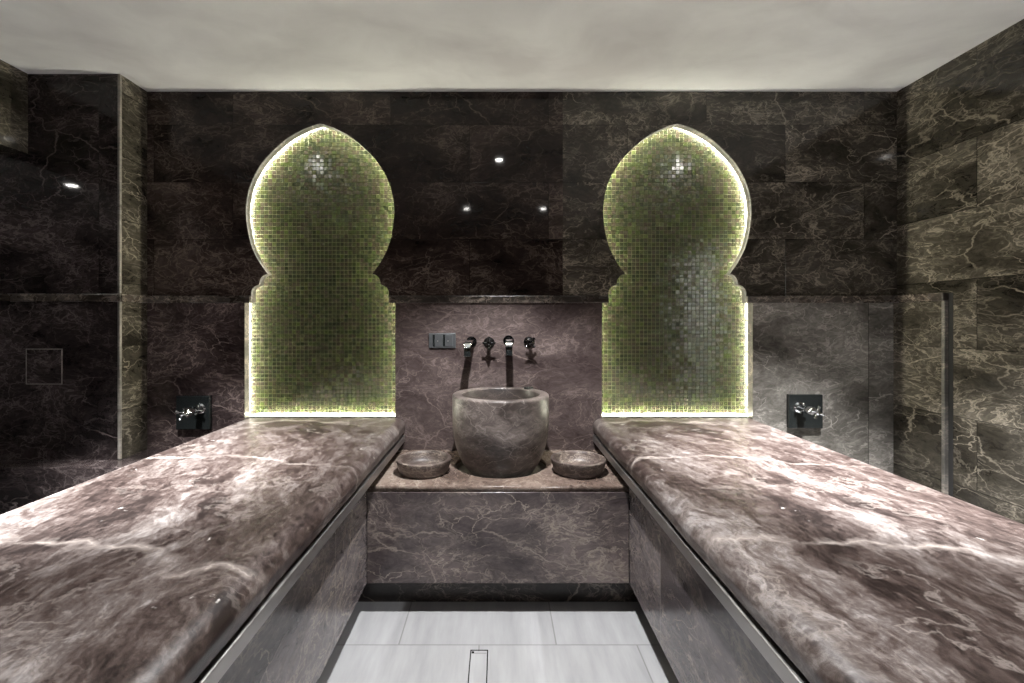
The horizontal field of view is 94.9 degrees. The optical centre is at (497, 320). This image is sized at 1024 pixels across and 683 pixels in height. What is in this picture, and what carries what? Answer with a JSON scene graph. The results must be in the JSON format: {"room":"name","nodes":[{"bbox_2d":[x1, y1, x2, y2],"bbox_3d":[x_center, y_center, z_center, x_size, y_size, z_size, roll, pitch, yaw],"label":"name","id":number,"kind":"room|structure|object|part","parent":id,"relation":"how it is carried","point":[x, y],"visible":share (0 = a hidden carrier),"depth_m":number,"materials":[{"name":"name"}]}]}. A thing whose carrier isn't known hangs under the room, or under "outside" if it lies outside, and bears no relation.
{"room":"spa","nodes":[
{"label":"spa","id":0,"kind":"room"},
{"bbox_2d":[0,60,27,153],"bbox_3d":[-2.624,-1.121,0.272,0.160,0.432,4.544,0,0,0],"label":"lintel","id":1,"kind":"object","parent":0,"point":[13,81],"visible":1,"depth_m":2.47,"materials":[{"name":"stone"}]},
{"bbox_2d":[0,74,117,459],"bbox_3d":[-3.228,-0.001,2.692,2.343,2.672,0.296,0,0,0],"label":"wall pier","id":2,"kind":"object","parent":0,"point":[59,199],"visible":0.4,"depth_m":2.54,"materials":[{"name":"stone"}]},
{"bbox_2d":[26,349,62,383],"bbox_3d":[-2.455,0.246,2.543,0.196,0.193,0.004,0,0,0],"label":"access hatch","id":3,"kind":"object","parent":2,"relation":"attached to","point":[43,366],"visible":1,"depth_m":2.54,"materials":[{"name":"stone"}]},
{"bbox_2d":[0,294,146,302],"bbox_3d":[-3.216,-0.126,2.626,2.369,0.042,0.200,0,0,0],"label":"trim","id":4,"kind":"structure","parent":2,"relation":"attached to","point":[3,297],"depth_m":2.53,"materials":[{"name":"stone"}]},
{"bbox_2d":[122,76,146,458],"bbox_3d":[-2.051,-0.293,2.648,0.013,2.087,0.184,0,0,0],"label":"wall","id":5,"kind":"structure","parent":0,"point":[134,98],"depth_m":2.64,"materials":[{"name":"stone"}]},
{"bbox_2d":[118,74,121,459],"bbox_3d":[-2.051,-0.293,2.549,0.014,2.087,0.015,0,0,0],"label":"trim","id":6,"kind":"structure","parent":5,"relation":"attached to","point":[119,75],"depth_m":2.54,"materials":[{"name":"stone"}]},
{"bbox_2d":[317,602,678,682],"bbox_3d":[-0.350,1.385,0.445,8.300,0.100,5.090,0,0,0],"label":"floor","id":7,"kind":"structure","parent":0,"point":[380,642],"depth_m":1.94,"materials":[{"name":"tile"}]},
{"bbox_2d":[0,418,404,682],"bbox_3d":[-1.005,0.950,0.768,0.939,0.770,3.936,0,0,0],"label":"stone bench","id":8,"kind":"object","parent":7,"relation":"on","point":[237,552],"visible":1,"depth_m":1.25,"materials":[{"name":"stone"}]},
{"bbox_3d":[-0.606,0.944,0.768,0.020,0.492,3.936,0,0,0],"label":"panel","id":9,"kind":"part","parent":8,"relation":"part of","materials":[{"name":"stone"}]},
{"bbox_3d":[-0.571,0.681,0.767,0.059,0.038,3.934,0,0,0],"label":"edge trim","id":10,"kind":"part","parent":8,"relation":"part of","materials":[{"name":"metal"}]},
{"bbox_2d":[468,650,487,682],"bbox_3d":[-0.076,1.336,1.554,0.072,0.006,0.707,0,0,0],"label":"floor drain","id":11,"kind":"object","parent":7,"relation":"in","point":[478,672],"visible":1,"depth_m":1.81,"materials":[{"name":"tile"}]},
{"bbox_2d":[358,450,637,601],"bbox_3d":[0.000,1.042,2.433,1.380,0.585,0.607,0,0,0],"label":"plinth","id":12,"kind":"object","parent":7,"relation":"on","point":[457,535],"visible":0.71,"depth_m":2.13,"materials":[{"name":"stone"}]},
{"bbox_2d":[396,450,450,478],"bbox_3d":[-0.368,0.714,2.335,0.273,0.071,0.273,0,0,-6],"label":"dish","id":13,"kind":"object","parent":12,"relation":"on","point":[423,464],"visible":1,"depth_m":2.28,"materials":[{"name":"grey stone"}]},
{"bbox_3d":[0.000,0.983,2.140,1.188,0.414,0.020,0,0,0],"label":"panel","id":14,"kind":"part","parent":12,"relation":"part of","materials":[{"name":"stone"}]},
{"bbox_2d":[452,386,548,478],"bbox_3d":[0.014,0.580,2.455,0.502,0.426,0.502,0,0,0],"label":"basin","id":15,"kind":"object","parent":12,"relation":"on","point":[499,432],"visible":0.94,"depth_m":2.25,"materials":[{"name":"stone"}]},
{"bbox_2d":[550,450,605,478],"bbox_3d":[0.398,0.714,2.335,0.273,0.071,0.273,0,0,-1],"label":"dish","id":16,"kind":"object","parent":12,"relation":"on","point":[574,464],"visible":1,"depth_m":2.28,"materials":[{"name":"grey stone"}]},
{"bbox_2d":[593,418,1023,682],"bbox_3d":[1.016,0.950,0.768,0.938,0.770,3.936,0,0,0],"label":"stone bench","id":17,"kind":"object","parent":7,"relation":"on","point":[759,552],"visible":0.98,"depth_m":1.23,"materials":[{"name":"stone"}]},
{"bbox_3d":[0.576,0.681,0.767,0.048,0.038,3.934,0,0,0],"label":"edge trim","id":18,"kind":"part","parent":17,"relation":"part of","materials":[{"name":"metal"}]},
{"bbox_3d":[0.606,0.944,0.768,0.020,0.492,3.936,0,0,0],"label":"panel","id":19,"kind":"part","parent":17,"relation":"part of","materials":[{"name":"stone"}]},
{"bbox_2d":[0,15,1023,91],"bbox_3d":[-0.350,-1.387,0.445,8.300,0.100,5.090,0,0,0],"label":"ceiling","id":20,"kind":"structure","parent":0,"point":[1021,17],"depth_m":2.71,"materials":[{"name":"paint"}]},
{"bbox_2d":[0,0,1023,88],"bbox_3d":[-0.119,-1.331,0.365,4.789,0.015,4.630,0,0,0],"label":"ceiling panel","id":21,"kind":"object","parent":20,"relation":"attached to","point":[158,44],"visible":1,"depth_m":2.22,"materials":[{"name":"paint"}]},
{"bbox_2d":[147,92,896,473],"bbox_3d":[0.174,-0.001,2.766,4.502,2.672,0.052,0,0,0],"label":"wall","id":22,"kind":"structure","parent":0,"point":[475,179],"depth_m":2.74,"materials":[{"name":"stone"}]},
{"bbox_2d":[0,450,165,514],"bbox_3d":[-2.950,1.042,2.570,2.900,0.585,0.340,0,0,0],"label":"bench","id":23,"kind":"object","parent":22,"relation":"attached to","point":[22,482],"depth_m":2.40,"materials":[{"name":"stone"}]},
{"bbox_2d":[175,395,211,428],"bbox_3d":[-1.762,0.529,2.640,0.194,0.194,0.199,0,0,0],"label":"valve","id":24,"kind":"object","parent":22,"relation":"attached to","point":[192,411],"visible":1,"depth_m":2.71,"materials":[{"name":"black paint"}]},
{"bbox_3d":[-1.715,0.505,2.552,0.072,0.072,0.022,0,0,0],"label":"cross handle","id":25,"kind":"part","parent":24,"relation":"part of","materials":[{"name":"silver metal"}]},
{"bbox_2d":[147,296,250,302],"bbox_3d":[-1.742,-0.126,2.735,0.605,0.042,0.018,0,0,0],"label":"trim","id":26,"kind":"structure","parent":22,"relation":"attached to","point":[150,299],"depth_m":2.73,"materials":[{"name":"stone"}]},
{"bbox_2d":[249,127,394,416],"bbox_3d":[-1.038,-0.320,2.832,0.999,1.778,0.080,0,0,0],"label":"mosaic niche","id":27,"kind":"object","parent":22,"relation":"attached to","point":[322,325],"visible":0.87,"depth_m":2.85,"materials":[{"name":"tile"}]},
{"bbox_2d":[429,333,455,347],"bbox_3d":[-0.324,0.114,2.732,0.156,0.086,0.015,0,0,0],"label":"switch plate","id":28,"kind":"object","parent":22,"relation":"attached to","point":[436,340],"visible":1,"depth_m":2.73,"materials":[{"name":"black paint"}]},
{"bbox_2d":[464,336,476,356],"bbox_3d":[-0.155,0.142,2.645,0.062,0.105,0.194,0,0,0],"label":"spout","id":29,"kind":"object","parent":22,"relation":"attached to","point":[471,341],"visible":1,"depth_m":2.56,"materials":[{"name":"metal"}]},
{"bbox_2d":[464,352,470,356],"bbox_3d":[-0.167,0.181,2.560,0.038,0.028,0.024,0,0,0],"label":"outlet","id":30,"kind":"object","parent":29,"relation":"attached to","point":[466,354],"depth_m":2.55,"materials":[{"name":"black metal"}]},
{"bbox_3d":[-0.162,0.147,2.643,0.038,0.079,0.181,0,0,4],"label":"spout arm","id":31,"kind":"part","parent":29,"relation":"part of","materials":[{"name":"silver metal"}]},
{"bbox_2d":[482,337,495,349],"bbox_3d":[-0.051,0.126,2.697,0.076,0.076,0.089,0,0,0],"label":"handle","id":32,"kind":"object","parent":22,"relation":"attached to","point":[489,342],"visible":1,"depth_m":2.67,"materials":[{"name":"metal"}]},
{"bbox_2d":[389,296,608,302],"bbox_3d":[0.004,-0.126,2.735,1.280,0.042,0.018,0,0,0],"label":"trim","id":33,"kind":"structure","parent":22,"relation":"attached to","point":[392,299],"depth_m":2.73,"materials":[{"name":"stone"}]},
{"bbox_2d":[503,335,513,355],"bbox_3d":[0.062,0.136,2.645,0.062,0.105,0.194,0,0,0],"label":"spout","id":34,"kind":"object","parent":22,"relation":"attached to","point":[508,340],"visible":1,"depth_m":2.56,"materials":[{"name":"metal"}]},
{"bbox_3d":[0.061,0.141,2.643,0.039,0.079,0.178,0,0,0],"label":"spout arm","id":35,"kind":"part","parent":34,"relation":"part of","materials":[{"name":"silver metal"}]},
{"bbox_2d":[506,350,512,355],"bbox_3d":[0.060,0.174,2.560,0.038,0.028,0.024,0,0,0],"label":"outlet","id":36,"kind":"object","parent":34,"relation":"attached to","point":[508,352],"depth_m":2.55,"materials":[{"name":"black metal"}]},
{"bbox_2d":[524,337,534,347],"bbox_3d":[0.182,0.123,2.697,0.064,0.064,0.089,0,0,0],"label":"handle","id":37,"kind":"object","parent":22,"relation":"attached to","point":[529,342],"visible":1,"depth_m":2.67,"materials":[{"name":"metal"}]},
{"bbox_2d":[602,127,747,416],"bbox_3d":[1.046,-0.320,2.832,0.999,1.778,0.080,0,0,0],"label":"mosaic niche","id":38,"kind":"object","parent":22,"relation":"attached to","point":[675,325],"visible":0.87,"depth_m":2.85,"materials":[{"name":"tile"}]},
{"bbox_2d":[787,394,824,427],"bbox_3d":[1.778,0.522,2.640,0.194,0.194,0.199,0,0,0],"label":"valve","id":39,"kind":"object","parent":22,"relation":"attached to","point":[803,410],"visible":1,"depth_m":2.71,"materials":[{"name":"black paint"}]},
{"bbox_3d":[1.735,0.497,2.552,0.072,0.072,0.022,0,0,0],"label":"cross handle","id":40,"kind":"part","parent":39,"relation":"part of","materials":[{"name":"silver metal"}]},
{"bbox_2d":[746,296,893,302],"bbox_3d":[1.887,-0.126,2.735,0.877,0.042,0.018,0,0,0],"label":"trim","id":41,"kind":"structure","parent":22,"relation":"attached to","point":[749,299],"depth_m":2.73,"materials":[{"name":"stone"}]},
{"bbox_2d":[893,19,1023,523],"bbox_3d":[2.365,-0.001,0.370,0.120,2.672,4.740,0,0,0],"label":"wall","id":42,"kind":"structure","parent":0,"point":[960,125],"depth_m":2.33,"materials":[{"name":"stone"}]},
{"bbox_2d":[894,293,947,302],"bbox_3d":[2.309,-0.126,2.575,0.033,0.042,0.302,0,0,0],"label":"trim","id":43,"kind":"structure","parent":42,"relation":"attached to","point":[930,296],"depth_m":2.54,"materials":[{"name":"stone"}]},
{"bbox_2d":[942,301,947,494],"bbox_3d":[2.314,0.615,2.433,0.024,1.440,0.017,0,0,0],"label":"trim","id":44,"kind":"structure","parent":42,"relation":"attached to","point":[944,303],"depth_m":2.42,"materials":[{"name":"metal"}]},
{"bbox_2d":[948,293,952,496],"bbox_3d":[2.325,0.595,2.412,0.003,1.480,0.024,0,0,0],"label":"trim","id":45,"kind":"structure","parent":42,"relation":"attached to","point":[950,295],"depth_m":2.41,"materials":[{"name":"black metal"}]}
]}

